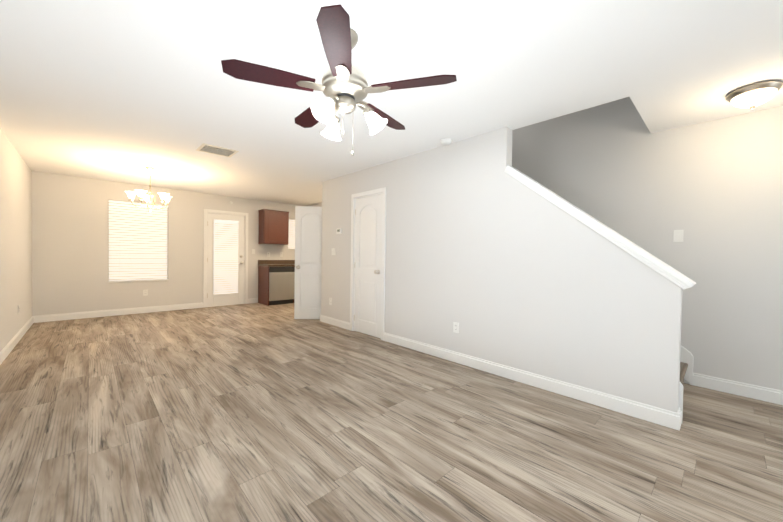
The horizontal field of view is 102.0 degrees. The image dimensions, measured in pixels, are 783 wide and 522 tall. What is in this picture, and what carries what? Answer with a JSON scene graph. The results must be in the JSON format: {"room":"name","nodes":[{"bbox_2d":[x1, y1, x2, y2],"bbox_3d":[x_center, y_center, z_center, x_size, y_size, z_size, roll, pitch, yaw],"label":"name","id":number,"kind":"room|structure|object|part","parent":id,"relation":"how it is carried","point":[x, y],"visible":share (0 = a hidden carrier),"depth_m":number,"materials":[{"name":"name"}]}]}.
{"room":"empty living room","nodes":[
{"label":"empty living room","id":0,"kind":"room"},
{"bbox_2d":[0,128,31,350],"bbox_3d":[-2.335,-0.107,1.365,0.150,2.440,10.410,0,1,-44],"label":"wall","id":1,"kind":"structure","parent":0,"point":[15,231],"depth_m":3.91,"materials":[{"name":"paint"}]},
{"bbox_2d":[0,316,35,364],"bbox_3d":[-2.292,1.055,1.442,0.016,0.115,10.110,0,1,-44],"label":"baseboard","id":2,"kind":"structure","parent":1,"relation":"attached to","point":[13,342],"depth_m":3.87,"materials":[{"name":"white wood"}]},
{"bbox_2d":[31,171,300,315],"bbox_3d":[-4.028,-0.226,6.831,4.926,2.440,0.150,0,1,-44],"label":"wall","id":3,"kind":"structure","parent":0,"point":[69,244],"depth_m":5.65,"materials":[{"name":"paint"}]},
{"bbox_2d":[36,302,202,322],"bbox_3d":[-4.884,0.939,5.940,2.393,0.115,0.016,0,1,-44],"label":"baseboard","id":4,"kind":"structure","parent":3,"relation":"attached to","point":[102,313],"depth_m":5.76,"materials":[{"name":"white wood"}]},
{"bbox_2d":[108,200,168,282],"bbox_3d":[-4.814,-0.359,6.059,0.914,1.492,0.151,0,1,-44],"label":"dining room window","id":5,"kind":"structure","parent":3,"relation":"in","point":[137,244],"depth_m":6.02,"materials":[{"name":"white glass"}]},
{"bbox_2d":[143,289,147,295],"bbox_3d":[-4.723,0.607,6.087,0.070,0.115,0.009,0,1,-44],"label":"outlet","id":6,"kind":"object","parent":3,"relation":"attached to","point":[145,292],"visible":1,"depth_m":6.09,"materials":[{"name":"white plastic"}]},
{"bbox_2d":[207,213,243,305],"bbox_3d":[-3.677,-0.024,7.066,0.764,2.011,0.116,0,1,-44],"label":"back door","id":7,"kind":"structure","parent":3,"relation":"in","point":[225,259],"depth_m":7.05,"materials":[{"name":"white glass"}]},
{"bbox_3d":[-3.673,-0.080,7.065,0.502,1.642,0.036,0,1,-44],"label":"blind door","id":8,"kind":"part","parent":7,"relation":"part of","materials":[{"name":"white plastic"}]},
{"bbox_2d":[203,209,247,307],"bbox_3d":[-3.722,-0.058,7.115,0.916,2.103,0.168,0,1,-44],"label":"door frame","id":9,"kind":"structure","parent":3,"relation":"attached to","point":[206,211],"depth_m":6.96,"materials":[{"name":"white wood"}]},
{"bbox_2d":[258,209,288,244],"bbox_3d":[-2.826,-0.802,7.620,0.625,0.800,0.327,0,1,-44],"label":"upper cabinet","id":10,"kind":"object","parent":3,"relation":"attached to","point":[274,227],"visible":1,"depth_m":7.47,"materials":[{"name":"brown wood"}]},
{"bbox_2d":[288,219,294,248],"bbox_3d":[-2.541,-0.693,8.231,0.360,0.750,0.118,0,1,-44],"label":"kitchen window","id":11,"kind":"structure","parent":3,"relation":"in","point":[291,242],"depth_m":8.16,"materials":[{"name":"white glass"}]},
{"bbox_2d":[0,303,782,521],"bbox_3d":[-0.569,1.170,3.083,5.076,0.120,10.410,0,1,-44],"label":"floor","id":12,"kind":"structure","parent":0,"point":[255,412],"depth_m":2.04,"materials":[{"name":"brown wood"}]},
{"bbox_2d":[258,266,294,305],"bbox_3d":[-2.531,0.562,7.741,1.196,0.878,0.620,0,1,-44],"label":"base cabinet","id":13,"kind":"object","parent":12,"relation":"on","point":[263,284],"visible":0.19,"depth_m":7.32,"materials":[{"name":"brown wood"}]},
{"bbox_2d":[258,260,294,266],"bbox_3d":[-2.528,0.050,7.728,1.208,0.139,0.621,0,1,-44],"label":"countertop","id":14,"kind":"structure","parent":13,"relation":"on","point":[274,263],"depth_m":7.65,"materials":[{"name":"stone"}]},
{"bbox_2d":[269,266,294,304],"bbox_3d":[-2.720,0.565,7.540,0.600,0.872,0.651,0,1,-44],"label":"dishwasher","id":15,"kind":"object","parent":12,"relation":"on","point":[281,285],"visible":0.81,"depth_m":7.32,"materials":[{"name":"silver metal"}]},
{"bbox_2d":[680,362,687,384],"bbox_3d":[0.884,-0.265,4.261,1.037,2.751,4.531,0,1,-44],"label":"staircase","id":16,"kind":"structure","parent":12,"relation":"on","point":[683,367],"depth_m":2.82,"materials":[{"name":"carpet"}]},
{"bbox_2d":[0,0,782,205],"bbox_3d":[-0.530,-1.460,3.038,5.076,0.260,10.410,0,1,-44],"label":"ceiling","id":17,"kind":"structure","parent":0,"point":[126,91],"depth_m":2.22,"materials":[{"name":"paint"}]},
{"bbox_2d":[125,167,170,211],"bbox_3d":[-3.652,-1.076,4.795,0.578,0.660,0.561,0,1,-44],"label":"chandelier","id":18,"kind":"object","parent":17,"relation":"hanging from","point":[164,197],"visible":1,"depth_m":4.74,"materials":[{"name":"white glass"}]},
{"bbox_2d":[196,143,238,157],"bbox_3d":[-2.158,-1.363,3.929,0.390,0.011,0.340,0,1,-44],"label":"ceiling vent","id":19,"kind":"object","parent":17,"relation":"in","point":[215,150],"visible":0.96,"depth_m":3.91,"materials":[{"name":"metal"}]},
{"bbox_2d":[221,4,456,155],"bbox_3d":[-0.289,-0.959,1.881,1.227,0.695,1.194,0,1,-44],"label":"ceiling fan","id":20,"kind":"object","parent":17,"relation":"hanging from","point":[344,87],"visible":1,"depth_m":1.72,"materials":[{"name":"brown wood"}]},
{"bbox_2d":[440,138,451,144],"bbox_3d":[0.599,-1.300,3.474,0.132,0.040,0.132,0,1,-44],"label":"smoke detector","id":21,"kind":"object","parent":17,"relation":"attached to","point":[446,141],"visible":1,"depth_m":3.43,"materials":[{"name":"white plastic"}]},
{"bbox_2d":[726,80,782,108],"bbox_3d":[2.684,-1.199,2.354,0.284,0.142,0.284,0,1,-44],"label":"flush ceiling light","id":22,"kind":"object","parent":17,"relation":"attached to","point":[752,96],"visible":1,"depth_m":2.29,"materials":[{"name":"white glass"}]},
{"bbox_3d":[2.684,-1.191,2.354,0.228,0.078,0.228,0,1,-44],"label":"glass","id":23,"kind":"part","parent":22,"relation":"part of","materials":[{"name":"white glass"}]},
{"bbox_2d":[321,127,681,412],"bbox_3d":[0.425,-0.110,3.902,0.115,2.440,4.665,0,1,-44],"label":"wall","id":24,"kind":"structure","parent":0,"point":[491,257],"depth_m":3.12,"materials":[{"name":"paint"}]},
{"bbox_2d":[294,206,321,318],"bbox_3d":[-1.443,0.035,5.698,0.476,2.018,0.449,0,1,-44],"label":"pantry door","id":25,"kind":"structure","parent":24,"relation":"in","point":[308,254],"depth_m":5.68,"materials":[{"name":"white wood"}]},
{"bbox_2d":[320,315,349,329],"bbox_3d":[-0.949,1.009,5.255,0.016,0.115,0.894,0,1,-44],"label":"baseboard","id":26,"kind":"structure","parent":24,"relation":"attached to","point":[339,323],"depth_m":5.21,"materials":[{"name":"white wood"}]},
{"bbox_2d":[336,228,341,233],"bbox_3d":[-0.851,-0.485,5.143,0.024,0.086,0.120,0,1,-44],"label":"thermostat","id":27,"kind":"object","parent":24,"relation":"attached to","point":[338,230],"visible":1,"depth_m":5.12,"materials":[{"name":"white plastic"}]},
{"bbox_2d":[350,187,385,340],"bbox_3d":[-0.310,0.035,4.676,0.151,2.103,0.780,0,1,-44],"label":"door frame","id":28,"kind":"structure","parent":24,"relation":"attached to","point":[353,215],"depth_m":4.61,"materials":[{"name":"white wood"}]},
{"bbox_2d":[354,194,382,337],"bbox_3d":[-0.363,0.069,4.630,0.107,2.018,0.628,0,1,-44],"label":"closet door","id":29,"kind":"structure","parent":24,"relation":"in","point":[368,263],"depth_m":4.63,"materials":[{"name":"white wood"}]},
{"bbox_3d":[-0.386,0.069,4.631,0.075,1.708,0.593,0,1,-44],"label":"knob","id":30,"kind":"part","parent":29,"relation":"part of","materials":[{"name":"white wood"}]},
{"bbox_2d":[453,322,458,332],"bbox_3d":[0.714,0.736,3.509,0.009,0.115,0.070,0,1,-44],"label":"outlet","id":31,"kind":"object","parent":24,"relation":"attached to","point":[455,327],"visible":1,"depth_m":3.51,"materials":[{"name":"white plastic"}]},
{"bbox_2d":[384,332,681,430],"bbox_3d":[0.937,1.071,3.271,0.019,0.115,3.023,0,1,-44],"label":"baseboard","id":32,"kind":"structure","parent":24,"relation":"attached to","point":[660,416],"depth_m":2.74,"materials":[{"name":"white wood"}]},
{"bbox_2d":[504,165,695,289],"bbox_3d":[1.612,-0.364,2.652,0.172,1.090,1.367,0,1,-44],"label":"trim","id":33,"kind":"structure","parent":24,"relation":"on","point":[673,275],"depth_m":2.48,"materials":[{"name":"white wood"}]},
{"bbox_2d":[679,346,686,423],"bbox_3d":[0.871,-0.382,3.527,0.014,3.009,3.560,0,1,-44],"label":"trim","id":34,"kind":"structure","parent":24,"relation":"attached to","point":[686,355],"depth_m":2.27,"materials":[{"name":"white wood"}]},
{"bbox_2d":[308,97,782,390],"bbox_3d":[1.245,-0.742,4.747,0.150,3.700,10.110,0,1,-44],"label":"wall","id":35,"kind":"structure","parent":0,"point":[713,189],"depth_m":2.93,"materials":[{"name":"paint"}]},
{"bbox_2d":[673,230,683,241],"bbox_3d":[2.750,-0.241,3.040,0.021,0.115,0.070,0,1,-44],"label":"light switch","id":36,"kind":"object","parent":35,"relation":"attached to","point":[678,235],"visible":1,"depth_m":3.04,"materials":[{"name":"white plastic"}]},
{"bbox_2d":[686,350,692,382],"bbox_3d":[1.618,-0.384,4.236,0.014,3.009,3.560,0,1,-44],"label":"trim","id":37,"kind":"structure","parent":35,"relation":"attached to","point":[689,358],"depth_m":2.98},
{"bbox_2d":[690,373,782,404],"bbox_3d":[3.713,1.134,2.032,0.016,0.115,2.630,0,1,-44],"label":"baseboard","id":38,"kind":"structure","parent":35,"relation":"attached to","point":[770,395],"depth_m":2.76,"materials":[{"name":"white wood"}]}
]}

